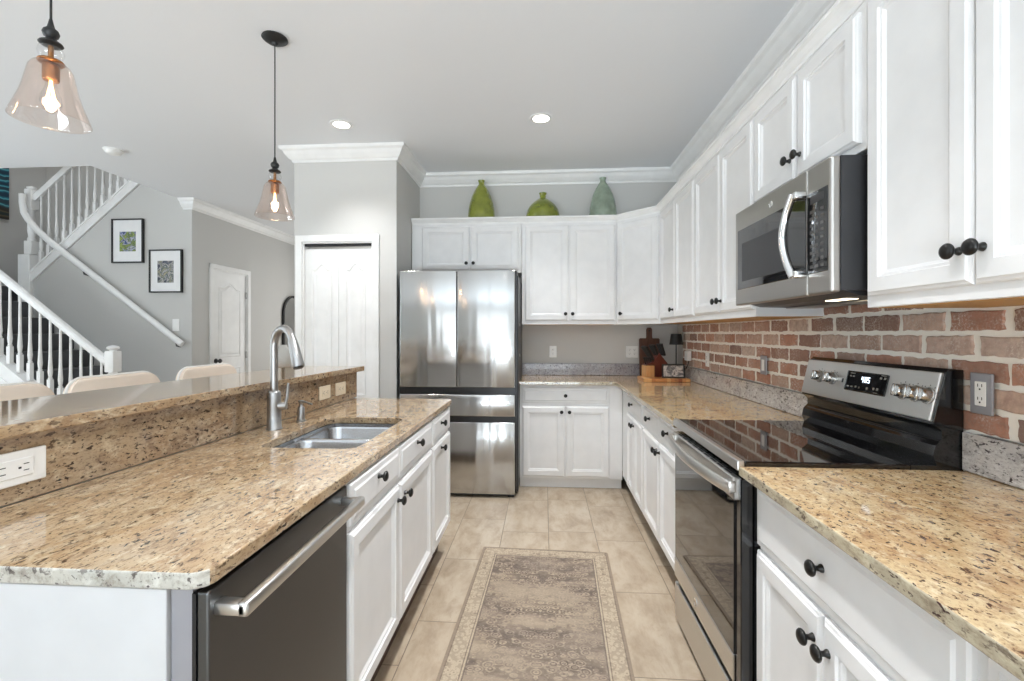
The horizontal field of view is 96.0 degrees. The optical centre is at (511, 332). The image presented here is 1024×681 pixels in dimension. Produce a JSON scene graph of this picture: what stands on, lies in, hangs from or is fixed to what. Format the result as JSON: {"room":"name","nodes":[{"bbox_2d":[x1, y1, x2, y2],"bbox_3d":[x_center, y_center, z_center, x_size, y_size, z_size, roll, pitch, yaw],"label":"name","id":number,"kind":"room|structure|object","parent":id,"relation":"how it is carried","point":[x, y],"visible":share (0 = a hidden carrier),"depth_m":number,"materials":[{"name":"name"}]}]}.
{"room":"kitchen","nodes":[
{"label":"kitchen","id":0,"kind":"room"},
{"bbox_2d":[11,290,17,300],"bbox_3d":[-6.555,-0.421,5.615,0.741,0.249,2.285,0,0,4],"label":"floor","id":1,"kind":"structure","parent":0,"point":[14,295],"depth_m":5.73,"materials":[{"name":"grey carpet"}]},
{"bbox_2d":[0,167,45,285],"bbox_3d":[-7.233,-1.327,1.950,0.100,5.300,9.900,0,0,4],"label":"wall","id":2,"kind":"structure","parent":0,"point":[13,231],"depth_m":6.40,"materials":[{"name":"grey paint"}]},
{"bbox_2d":[0,168,8,219],"bbox_3d":[-6.903,-2.037,5.712,0.040,1.000,1.150,0,0,4],"label":"painting","id":3,"kind":"object","parent":2,"relation":"attached to","point":[4,172],"visible":0.57,"depth_m":6.23,"materials":[{"name":"teal paint"}]},
{"bbox_2d":[46,166,123,249],"bbox_3d":[-5.291,-1.327,6.729,3.120,5.300,0.100,0,0,4],"label":"wall","id":4,"kind":"structure","parent":0,"point":[50,171],"depth_m":6.76,"materials":[{"name":"grey paint"}]},
{"bbox_3d":[-4.744,-1.267,6.105,1.818,1.556,1.060,0,0,4],"label":"staircase","id":5,"kind":"structure","parent":4,"relation":"attached to","visible":0},
{"bbox_2d":[24,166,139,281],"bbox_3d":[-4.827,-1.851,5.493,1.995,2.666,0.162,0,0,4],"label":"balustrade","id":6,"kind":"object","parent":5,"relation":"attached to","point":[31,246],"visible":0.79,"depth_m":5.48,"materials":[{"name":"white paint"}]},
{"bbox_2d":[33,184,191,381],"bbox_3d":[-4.716,-0.427,5.486,1.999,3.500,0.101,0,0,4],"label":"wall","id":7,"kind":"structure","parent":0,"point":[90,309],"depth_m":5.42,"materials":[{"name":"grey paint"}]},
{"bbox_2d":[18,254,37,316],"bbox_3d":[-5.793,-0.404,5.550,0.150,1.055,0.150,0,0,4],"label":"trim","id":8,"kind":"structure","parent":7,"relation":"attached to","point":[26,262],"depth_m":5.48,"materials":[{"name":"white paint"}]},
{"bbox_2d":[18,193,184,346],"bbox_3d":[-4.787,-0.733,5.389,2.042,1.808,0.094,0,0,4],"label":"wall handrail","id":9,"kind":"object","parent":7,"relation":"attached to","point":[21,196],"visible":1,"depth_m":5.36,"materials":[{"name":"white paint"}]},
{"bbox_2d":[111,218,144,262],"bbox_3d":[-4.499,-1.074,5.404,0.390,0.515,0.030,0,0,4],"label":"picture frame","id":10,"kind":"object","parent":7,"relation":"attached to","point":[127,235],"visible":1,"depth_m":5.40,"materials":[{"name":"black metal"}]},
{"bbox_2d":[120,232,135,250],"bbox_3d":[-4.498,-1.067,5.400,0.201,0.230,0.002,0,0,4],"label":"photo","id":11,"kind":"object","parent":10,"relation":"attached to","point":[127,239],"depth_m":5.40},
{"bbox_2d":[149,249,182,292],"bbox_3d":[-4.028,-0.717,5.372,0.402,0.500,0.030,0,0,4],"label":"picture frame","id":12,"kind":"object","parent":7,"relation":"attached to","point":[165,265],"visible":1,"depth_m":5.37,"materials":[{"name":"black metal"}]},
{"bbox_2d":[157,261,173,282],"bbox_3d":[-4.030,-0.709,5.368,0.198,0.255,0.002,0,0,4],"label":"photo","id":13,"kind":"object","parent":12,"relation":"attached to","point":[165,269],"depth_m":5.37},
{"bbox_2d":[172,319,178,330],"bbox_3d":[-3.916,-0.090,5.375,0.085,0.140,0.010,0,0,4],"label":"light switch","id":14,"kind":"object","parent":7,"relation":"attached to","point":[175,322],"visible":1,"depth_m":5.37,"materials":[{"name":"white plastic"}]},
{"bbox_2d":[0,398,352,507],"bbox_3d":[-1.183,0.784,1.893,0.115,1.079,2.102,0,0,7],"label":"wall","id":15,"kind":"structure","parent":0,"point":[352,398],"depth_m":1.42,"materials":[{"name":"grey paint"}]},
{"bbox_2d":[0,372,356,506],"bbox_3d":[-1.115,0.326,1.887,0.019,0.164,2.101,0,0,7],"label":"backsplash","id":16,"kind":"structure","parent":15,"relation":"attached to","point":[75,454],"depth_m":1.45,"materials":[{"name":"beige stone"}]},
{"bbox_2d":[0,445,45,489],"bbox_3d":[-1.190,0.325,1.096,0.010,0.082,0.150,0,0,7],"label":"wall outlet","id":17,"kind":"object","parent":16,"relation":"attached to","point":[25,465],"visible":1,"depth_m":1.12,"materials":[{"name":"white plastic"}]},
{"bbox_2d":[0,456,32,481],"bbox_3d":[-1.187,0.325,1.096,0.003,0.044,0.089,0,0,7],"label":"receptacle","id":18,"kind":"object","parent":17,"relation":"attached to","point":[12,468],"depth_m":1.10,"materials":[{"name":"white plastic"}]},
{"bbox_2d":[319,385,330,400],"bbox_3d":[-1.026,0.328,2.531,0.010,0.074,0.118,0,0,7],"label":"wall outlet","id":19,"kind":"object","parent":16,"relation":"attached to","point":[324,391],"visible":1,"depth_m":2.52,"materials":[{"name":"beige plastic"}]},
{"bbox_2d":[322,389,328,395],"bbox_3d":[-1.023,0.328,2.531,0.003,0.035,0.070,0,0,7],"label":"receptacle","id":20,"kind":"object","parent":19,"relation":"attached to","point":[325,392],"depth_m":2.53,"materials":[{"name":"beige plastic"}]},
{"bbox_2d":[335,381,345,395],"bbox_3d":[-1.005,0.328,2.710,0.010,0.074,0.118,0,0,7],"label":"wall outlet","id":21,"kind":"object","parent":16,"relation":"attached to","point":[340,388],"visible":1,"depth_m":2.70,"materials":[{"name":"beige plastic"}]},
{"bbox_2d":[338,385,343,391],"bbox_3d":[-1.002,0.328,2.710,0.003,0.035,0.070,0,0,7],"label":"receptacle","id":22,"kind":"object","parent":21,"relation":"attached to","point":[340,387],"depth_m":2.71,"materials":[{"name":"beige plastic"}]},
{"bbox_2d":[0,366,363,438],"bbox_3d":[-1.313,0.228,1.879,0.488,0.030,2.214,0,0,7],"label":"countertop","id":23,"kind":"structure","parent":15,"relation":"on","point":[18,417],"depth_m":1.52,"materials":[{"name":"stone"}]},
{"bbox_2d":[192,210,293,370],"bbox_3d":[-3.690,-1.327,6.619,0.110,5.300,2.500,0,0,4],"label":"wall","id":24,"kind":"structure","parent":0,"point":[270,261],"depth_m":6.35,"materials":[{"name":"grey paint"}]},
{"bbox_2d":[209,263,250,372],"bbox_3d":[-3.688,0.236,6.032,0.154,2.175,0.780,0,0,4],"label":"door","id":25,"kind":"structure","parent":24,"relation":"in","point":[229,287],"depth_m":6.01,"materials":[{"name":"white paint"}]},
{"bbox_2d":[177,197,293,244],"bbox_3d":[-3.649,-1.489,6.520,0.195,0.115,2.491,0,0,4],"label":"trim","id":26,"kind":"structure","parent":24,"relation":"attached to","point":[187,203],"depth_m":5.97,"materials":[{"name":"white paint"}]},
{"bbox_2d":[282,296,293,366],"bbox_3d":[-3.555,0.053,7.501,0.035,1.300,0.600,0,0,4],"label":"arched mirror","id":27,"kind":"object","parent":24,"relation":"attached to","point":[288,306],"visible":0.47,"depth_m":7.34,"materials":[{"name":"black metal"}]},
{"bbox_2d":[294,160,419,398],"bbox_3d":[-1.267,-0.112,5.780,0.880,2.870,3.840,0,0,4],"label":"wall","id":28,"kind":"structure","parent":0,"point":[381,198],"depth_m":3.86,"materials":[{"name":"grey paint"}]},
{"bbox_2d":[295,234,378,397],"bbox_3d":[-1.461,0.253,3.906,0.720,2.140,0.107,0,0,4],"label":"door","id":29,"kind":"structure","parent":28,"relation":"in","point":[337,290],"depth_m":3.88,"materials":[{"name":"white paint"}]},
{"bbox_2d":[278,0,836,187],"bbox_3d":[-0.319,-1.489,2.077,3.458,0.115,10.900,0,0,4],"label":"trim","id":30,"kind":"structure","parent":28,"relation":"attached to","point":[804,15],"depth_m":3.81,"materials":[{"name":"white paint"}]},
{"bbox_2d":[0,0,796,235],"bbox_3d":[-2.822,-1.597,2.199,8.668,0.100,11.200,0,0,4],"label":"ceiling","id":31,"kind":"structure","parent":0,"point":[184,88],"depth_m":2.81,"materials":[{"name":"white paint"}]},
{"bbox_2d":[5,0,91,132],"bbox_3d":[-1.430,-1.101,1.431,0.192,0.889,0.192,0,0,4],"label":"pendant light","id":32,"kind":"object","parent":31,"relation":"hanging from","point":[51,66],"visible":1,"depth_m":1.42,"materials":[{"name":"clear glass"}]},
{"bbox_2d":[36,45,64,83],"bbox_3d":[-1.430,-0.835,1.431,0.066,0.108,0.066,0,0,4],"label":"socket","id":33,"kind":"object","parent":32,"relation":"attached to","point":[51,66],"depth_m":1.42,"materials":[{"name":"gold metal"}]},
{"bbox_2d":[103,146,123,155],"bbox_3d":[-3.371,-1.526,3.900,0.136,0.040,0.136,0,0,4],"label":"smoke detector","id":34,"kind":"object","parent":31,"relation":"attached to","point":[112,151],"visible":1,"depth_m":3.87,"materials":[{"name":"white plastic"}]},
{"bbox_2d":[254,30,292,215],"bbox_3d":[-1.244,-1.076,2.421,0.192,0.939,0.192,0,0,4],"label":"pendant light","id":35,"kind":"object","parent":31,"relation":"hanging from","point":[276,39],"visible":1,"depth_m":2.41,"materials":[{"name":"black metal"}]},
{"bbox_2d":[268,157,281,193],"bbox_3d":[-1.244,-0.826,2.421,0.066,0.191,0.066,0,0,4],"label":"socket","id":36,"kind":"object","parent":35,"relation":"attached to","point":[274,184],"depth_m":2.41,"materials":[{"name":"gold metal"}]},
{"bbox_2d":[330,119,352,129],"bbox_3d":[-1.265,-1.544,3.425,0.166,0.006,0.166,0,0,4],"label":"recessed light","id":37,"kind":"object","parent":31,"relation":"in","point":[341,124],"visible":1,"depth_m":3.42,"materials":[{"name":"white paint"}]},
{"bbox_2d":[530,113,552,123],"bbox_3d":[0.209,-1.544,3.326,0.166,0.006,0.166,0,0,4],"label":"recessed light","id":38,"kind":"object","parent":31,"relation":"in","point":[538,118],"visible":1,"depth_m":3.32,"materials":[{"name":"white paint"}]},
{"bbox_2d":[374,471,705,680],"bbox_3d":[-2.868,1.373,2.252,8.768,0.100,11.300,0,0,4],"label":"floor","id":39,"kind":"structure","parent":0,"point":[611,521],"depth_m":2.63,"materials":[{"name":"tile"}]},
{"bbox_2d":[0,382,54,400],"bbox_3d":[-1.657,0.756,1.602,0.474,1.137,0.464,0,0,4],"label":"bar stool","id":40,"kind":"object","parent":39,"relation":"on","point":[20,390],"visible":0.19,"depth_m":1.73,"materials":[{"name":"beige fabric"}]},
{"bbox_2d":[2,286,108,394],"bbox_3d":[-4.975,0.388,4.979,2.550,1.870,0.936,0,0,4],"label":"staircase","id":41,"kind":"structure","parent":39,"relation":"on","point":[35,321],"depth_m":5.13,"materials":[{"name":"grey carpet"}]},
{"bbox_2d":[0,269,121,394],"bbox_3d":[-4.956,-0.097,4.452,2.463,2.842,0.104,0,0,4],"label":"balustrade","id":42,"kind":"object","parent":41,"relation":"attached to","point":[10,372],"visible":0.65,"depth_m":4.41,"materials":[{"name":"white paint"}]},
{"bbox_2d":[0,583,170,680],"bbox_3d":[-0.908,0.883,0.824,0.629,0.881,0.017,0,0,4],"label":"end panel","id":43,"kind":"object","parent":39,"relation":"on","point":[48,632],"visible":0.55,"depth_m":0.80,"materials":[{"name":"white paint"}]},
{"bbox_2d":[63,371,159,393],"bbox_3d":[-1.622,0.756,2.106,0.474,1.137,0.464,0,0,4],"label":"bar stool","id":44,"kind":"object","parent":39,"relation":"on","point":[104,381],"visible":0.19,"depth_m":2.07,"materials":[{"name":"beige fabric"}]},
{"bbox_2d":[175,363,236,380],"bbox_3d":[-1.582,0.756,2.690,0.474,1.137,0.464,0,0,4],"label":"bar stool","id":45,"kind":"object","parent":39,"relation":"on","point":[189,372],"visible":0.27,"depth_m":2.66,"materials":[{"name":"beige fabric"}]},
{"bbox_2d":[171,486,364,680],"bbox_3d":[-0.752,0.884,1.092,0.622,0.879,0.562,0,0,4],"label":"dishwasher","id":46,"kind":"object","parent":39,"relation":"on","point":[280,614],"visible":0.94,"depth_m":1.00,"materials":[{"name":"grey metal"}]},
{"bbox_2d":[344,421,431,680],"bbox_3d":[-0.710,0.882,1.883,0.614,0.882,1.010,0,0,4],"label":"base cabinet","id":47,"kind":"object","parent":39,"relation":"on","point":[389,538],"visible":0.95,"depth_m":1.69,"materials":[{"name":"white paint"}]},
{"bbox_2d":[0,398,451,589],"bbox_3d":[-0.796,0.424,1.839,0.716,0.030,2.071,0,0,4],"label":"countertop","id":48,"kind":"structure","parent":47,"relation":"on","point":[184,520],"depth_m":1.09,"materials":[{"name":"stone"}]},
{"bbox_2d":[266,325,304,430],"bbox_3d":[-0.931,0.188,1.915,0.247,0.442,0.078,0,0,34],"label":"faucet","id":49,"kind":"object","parent":48,"relation":"on","point":[274,404],"visible":1,"depth_m":1.94,"materials":[{"name":"silver metal"}]},
{"bbox_2d":[296,400,312,421],"bbox_3d":[-0.951,0.360,2.126,0.092,0.098,0.044,0,0,13],"label":"soap dispenser","id":50,"kind":"object","parent":48,"relation":"on","point":[301,409],"visible":1,"depth_m":2.12,"materials":[{"name":"silver metal"}]},
{"bbox_2d":[273,423,394,448],"bbox_3d":[-0.716,0.538,1.934,0.426,0.196,0.650,0,0,4],"label":"sink","id":51,"kind":"object","parent":48,"relation":"in","point":[337,435],"visible":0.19,"depth_m":2.15,"materials":[{"name":"metal"}]},
{"bbox_2d":[418,407,449,588],"bbox_3d":[-0.660,0.882,2.614,0.614,0.882,0.445,0,0,4],"label":"base cabinet","id":52,"kind":"object","parent":39,"relation":"on","point":[440,447],"visible":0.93,"depth_m":2.56,"materials":[{"name":"white paint"}]},
{"bbox_2d":[400,270,521,496],"bbox_3d":[-0.413,0.411,4.098,0.980,1.825,0.780,0,0,4],"label":"refrigerator","id":53,"kind":"object","parent":39,"relation":"on","point":[461,330],"visible":0.86,"depth_m":3.71,"materials":[{"name":"grey metal"}]},
{"bbox_2d":[436,547,634,680],"bbox_3d":[0.043,1.319,1.307,0.750,0.008,3.000,0,0,6],"label":"rug","id":54,"kind":"object","parent":39,"relation":"on","point":[525,614],"visible":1,"depth_m":2.09,"materials":[{"name":"beige fabric"}]},
{"bbox_2d":[520,385,621,487],"bbox_3d":[0.513,0.882,4.154,0.864,0.882,0.594,0,0,4],"label":"base cabinet","id":55,"kind":"object","parent":39,"relation":"on","point":[571,435],"visible":0.98,"depth_m":3.90,"materials":[{"name":"white paint"}]},
{"bbox_2d":[623,391,644,512],"bbox_3d":[1.175,0.882,3.432,0.653,0.882,0.848,0,0,4],"label":"base cabinet","id":56,"kind":"object","parent":39,"relation":"on","point":[633,426],"visible":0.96,"depth_m":3.31,"materials":[{"name":"white paint"}]},
{"bbox_2d":[643,405,680,571],"bbox_3d":[1.114,0.882,2.557,0.656,0.882,0.895,0,0,4],"label":"base cabinet","id":57,"kind":"object","parent":39,"relation":"on","point":[658,455],"visible":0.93,"depth_m":2.56,"materials":[{"name":"white paint"}]},
{"bbox_2d":[519,375,803,427],"bbox_3d":[0.755,0.424,3.280,1.471,0.030,2.305,0,0,4],"label":"countertop","id":58,"kind":"structure","parent":57,"relation":"on","point":[668,401],"depth_m":2.83,"materials":[{"name":"beige stone"}]},
{"bbox_2d":[639,328,659,375],"bbox_3d":[1.300,0.180,4.369,0.190,0.458,0.046,0,0,4],"label":"cutting board","id":59,"kind":"object","parent":58,"relation":"on","point":[648,340],"visible":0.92,"depth_m":4.37,"materials":[{"name":"brown wood"}]},
{"bbox_2d":[637,376,689,381],"bbox_3d":[1.288,0.394,3.936,0.380,0.028,0.260,0,0,4],"label":"serving board","id":60,"kind":"object","parent":58,"relation":"on","point":[644,379],"visible":0.86,"depth_m":3.81,"materials":[{"name":"brown wood"}]},
{"bbox_2d":[641,343,667,376],"bbox_3d":[1.225,0.236,3.986,0.210,0.288,0.102,0,0,-8],"label":"knife block","id":61,"kind":"object","parent":60,"relation":"on","point":[652,368],"visible":1,"depth_m":3.95,"materials":[{"name":"red wood"}]},
{"bbox_2d":[662,364,684,377],"bbox_3d":[1.356,0.323,3.881,0.184,0.118,0.039,0,0,10],"label":"photo frame","id":62,"kind":"object","parent":60,"relation":"on","point":[668,370],"visible":0.98,"depth_m":3.88,"materials":[{"name":"black metal"}]},
{"bbox_2d":[669,334,682,363],"bbox_3d":[1.464,0.208,4.114,0.116,0.400,0.116,0,0,4],"label":"table lamp","id":63,"kind":"object","parent":58,"relation":"on","point":[675,339],"visible":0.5,"depth_m":4.07,"materials":[{"name":"black metal"}]},
{"bbox_2d":[668,357,962,680],"bbox_3d":[1.013,0.716,1.748,0.712,1.215,0.705,0,0,4],"label":"range","id":64,"kind":"object","parent":39,"relation":"on","point":[856,414],"visible":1,"depth_m":1.59,"materials":[{"name":"silver metal"}]},
{"bbox_2d":[679,419,935,469],"bbox_3d":[1.018,0.410,1.749,0.558,0.026,0.699,0,0,4],"label":"cooktop","id":65,"kind":"object","parent":64,"relation":"in","point":[808,443],"depth_m":1.61,"materials":[{"name":"black glass"}]},
{"bbox_2d":[847,372,886,393],"bbox_3d":[1.291,0.182,1.686,0.016,0.066,0.191,0,0,4],"label":"display","id":66,"kind":"object","parent":64,"relation":"attached to","point":[857,382],"depth_m":1.68,"materials":[{"name":"black glass"}]},
{"bbox_2d":[757,489,987,680],"bbox_3d":[1.008,0.882,1.030,0.658,0.882,0.726,0,0,4],"label":"base cabinet","id":67,"kind":"object","parent":39,"relation":"on","point":[822,615],"visible":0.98,"depth_m":1.03,"materials":[{"name":"white paint"}]},
{"bbox_2d":[739,466,1023,680],"bbox_3d":[0.967,0.424,0.490,0.666,0.030,1.810,0,0,4],"label":"countertop","id":68,"kind":"structure","parent":67,"relation":"on","point":[951,543],"depth_m":0.94,"materials":[{"name":"beige stone"}]},
{"bbox_2d":[988,657,1019,680],"bbox_3d":[0.959,0.882,0.318,0.658,0.882,0.700,0,0,4],"label":"base cabinet","id":69,"kind":"object","parent":39,"relation":"on","point":[996,672],"visible":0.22,"depth_m":0.66,"materials":[{"name":"white paint"}]},
{"bbox_3d":[-3.187,0.913,6.434,0.290,0.822,0.290,0,0,4],"label":"plant stand","id":70,"kind":"object","parent":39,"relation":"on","visible":0},
{"bbox_2d":[278,345,290,367],"bbox_3d":[-3.187,0.335,6.434,0.250,0.330,0.250,0,0,4],"label":"ceramic vase","id":71,"kind":"object","parent":70,"relation":"on","point":[284,361],"visible":0.71,"depth_m":6.35,"materials":[{"name":"white ceramic"}]},
{"bbox_2d":[420,182,677,470],"bbox_3d":[0.384,-0.112,4.514,2.588,2.870,0.100,0,0,4],"label":"wall","id":72,"kind":"structure","parent":0,"point":[574,343],"depth_m":4.45,"materials":[{"name":"grey paint"}]},
{"bbox_2d":[412,224,521,276],"bbox_3d":[-0.411,-0.768,4.345,1.013,0.447,0.338,0,0,4],"label":"upper cabinet","id":73,"kind":"object","parent":72,"relation":"attached to","point":[464,246],"visible":0.93,"depth_m":4.21,"materials":[{"name":"white paint"}]},
{"bbox_2d":[468,180,494,216],"bbox_3d":[-0.288,-1.215,4.365,0.256,0.445,0.256,0,0,4],"label":"glass vase","id":74,"kind":"object","parent":73,"relation":"on","point":[481,203],"visible":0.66,"depth_m":4.27,"materials":[{"name":"green glass"}]},
{"bbox_2d":[549,346,556,356],"bbox_3d":[0.397,0.183,4.458,0.070,0.112,0.010,0,0,4],"label":"wall outlet","id":75,"kind":"object","parent":72,"relation":"attached to","point":[552,349],"visible":1,"depth_m":4.46,"materials":[{"name":"white plastic"}]},
{"bbox_2d":[522,222,615,324],"bbox_3d":[0.520,-0.532,4.281,0.846,0.920,0.338,0,0,4],"label":"upper cabinet","id":76,"kind":"object","parent":72,"relation":"attached to","point":[569,269],"visible":1,"depth_m":4.15,"materials":[{"name":"white paint"}]},
{"bbox_2d":[526,192,559,215],"bbox_3d":[0.289,-1.150,4.325,0.316,0.315,0.316,0,0,4],"label":"glass vase","id":77,"kind":"object","parent":76,"relation":"on","point":[543,206],"visible":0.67,"depth_m":4.21,"materials":[{"name":"green glass"}]},
{"bbox_2d":[589,177,616,214],"bbox_3d":[0.844,-1.215,4.287,0.256,0.445,0.256,0,0,4],"label":"glass vase","id":78,"kind":"object","parent":76,"relation":"on","point":[603,202],"visible":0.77,"depth_m":4.20,"materials":[{"name":"teal glass"}]},
{"bbox_2d":[522,363,639,375],"bbox_3d":[0.821,0.351,4.422,1.445,0.112,0.019,0,0,4],"label":"backsplash","id":79,"kind":"structure","parent":72,"relation":"attached to","point":[527,368],"depth_m":4.42,"materials":[{"name":"grey stone"}]},
{"bbox_2d":[626,346,637,357],"bbox_3d":[1.147,0.183,4.407,0.115,0.112,0.010,0,0,4],"label":"wall switch","id":80,"kind":"object","parent":72,"relation":"attached to","point":[631,351],"visible":1,"depth_m":4.40,"materials":[{"name":"white plastic"}]},
{"bbox_2d":[678,305,1023,444],"bbox_3d":[1.349,-0.112,0.399,0.100,2.870,7.980,0,0,4],"label":"wall","id":81,"kind":"structure","parent":0,"point":[680,347],"depth_m":4.22,"materials":[{"name":"grey paint"}]},
{"bbox_2d":[615,213,683,324],"bbox_3d":[1.241,-0.533,4.106,0.614,0.918,0.590,0,0,4],"label":"upper cabinet","id":82,"kind":"object","parent":81,"relation":"attached to","point":[637,239],"visible":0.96,"depth_m":3.95,"materials":[{"name":"white paint"}]},
{"bbox_2d":[660,176,740,323],"bbox_3d":[1.318,-0.532,3.353,0.360,0.920,0.897,0,0,4],"label":"upper cabinet","id":83,"kind":"object","parent":81,"relation":"attached to","point":[677,218],"visible":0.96,"depth_m":3.26,"materials":[{"name":"white paint"}]},
{"bbox_2d":[411,0,865,224],"bbox_3d":[0.024,-1.020,2.124,2.185,0.056,4.161,0,0,4],"label":"trim","id":84,"kind":"structure","parent":83,"relation":"attached to","point":[841,11],"depth_m":2.29,"materials":[{"name":"white paint"}]},
{"bbox_2d":[694,115,824,320],"bbox_3d":[1.259,-0.532,2.492,0.360,0.920,0.826,0,0,4],"label":"upper cabinet","id":85,"kind":"object","parent":81,"relation":"attached to","point":[724,187],"visible":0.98,"depth_m":2.43,"materials":[{"name":"white paint"}]},
{"bbox_2d":[754,0,867,201],"bbox_3d":[1.206,-0.770,1.721,0.360,0.443,0.715,0,0,4],"label":"upper cabinet","id":86,"kind":"object","parent":81,"relation":"attached to","point":[821,113],"visible":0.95,"depth_m":1.60,"materials":[{"name":"white paint"}]},
{"bbox_2d":[736,154,867,308],"bbox_3d":[1.122,-0.319,1.725,0.401,0.430,0.695,0,0,4],"label":"microwave","id":87,"kind":"object","parent":86,"relation":"attached to","point":[803,244],"visible":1,"depth_m":1.52,"materials":[{"name":"grey metal"}]},
{"bbox_2d":[682,304,1023,470],"bbox_3d":[1.391,0.145,1.894,0.018,0.584,4.570,0,0,4],"label":"brick wall","id":88,"kind":"structure","parent":81,"relation":"attached to","point":[990,340],"depth_m":1.67,"materials":[{"name":"red brick"}]},
{"bbox_2d":[684,351,691,369],"bbox_3d":[1.497,0.238,3.937,0.044,0.163,0.090,0,0,4],"label":"plug adapter","id":89,"kind":"object","parent":88,"relation":"attached to","point":[687,354],"visible":0.97,"depth_m":3.90,"materials":[{"name":"white plastic"}]},
{"bbox_2d":[705,353,708,366],"bbox_3d":[1.483,0.205,3.507,0.010,0.106,0.072,0,0,4],"label":"wall outlet","id":90,"kind":"object","parent":88,"relation":"attached to","point":[706,354],"visible":1,"depth_m":3.50,"materials":[{"name":"white plastic"}]},
{"bbox_2d":[685,366,806,416],"bbox_3d":[1.473,0.351,3.221,0.021,0.113,2.279,0,0,4],"label":"backsplash","id":91,"kind":"structure","parent":88,"relation":"attached to","point":[792,402],"depth_m":2.73,"materials":[{"name":"grey stone"}]},
{"bbox_2d":[760,355,766,374],"bbox_3d":[1.422,0.183,2.609,0.010,0.106,0.072,0,0,4],"label":"wall switch","id":92,"kind":"object","parent":88,"relation":"attached to","point":[763,359],"visible":1,"depth_m":2.60,"materials":[{"name":"grey metal"}]},
{"bbox_2d":[970,372,993,415],"bbox_3d":[1.332,0.173,1.310,0.010,0.117,0.068,0,0,4],"label":"wall outlet","id":93,"kind":"object","parent":88,"relation":"attached to","point":[981,384],"visible":1,"depth_m":1.30,"materials":[{"name":"grey metal"}]},
{"bbox_2d":[975,381,985,406],"bbox_3d":[1.329,0.173,1.310,0.003,0.069,0.035,0,0,4],"label":"receptacle","id":94,"kind":"object","parent":93,"relation":"attached to","point":[980,386],"depth_m":1.31,"materials":[{"name":"white plastic"}]},
{"bbox_2d":[962,432,1023,489],"bbox_3d":[1.285,0.351,0.468,0.020,0.113,1.810,0,0,4],"label":"backsplash","id":95,"kind":"structure","parent":88,"relation":"attached to","point":[999,460],"depth_m":1.27,"materials":[{"name":"grey stone"}]},
{"bbox_2d":[868,0,1023,307],"bbox_3d":[1.157,-0.532,1.013,0.361,0.920,0.700,0,0,4],"label":"upper cabinet","id":96,"kind":"object","parent":81,"relation":"attached to","point":[946,77],"visible":1,"depth_m":1.10,"materials":[{"name":"white paint"}]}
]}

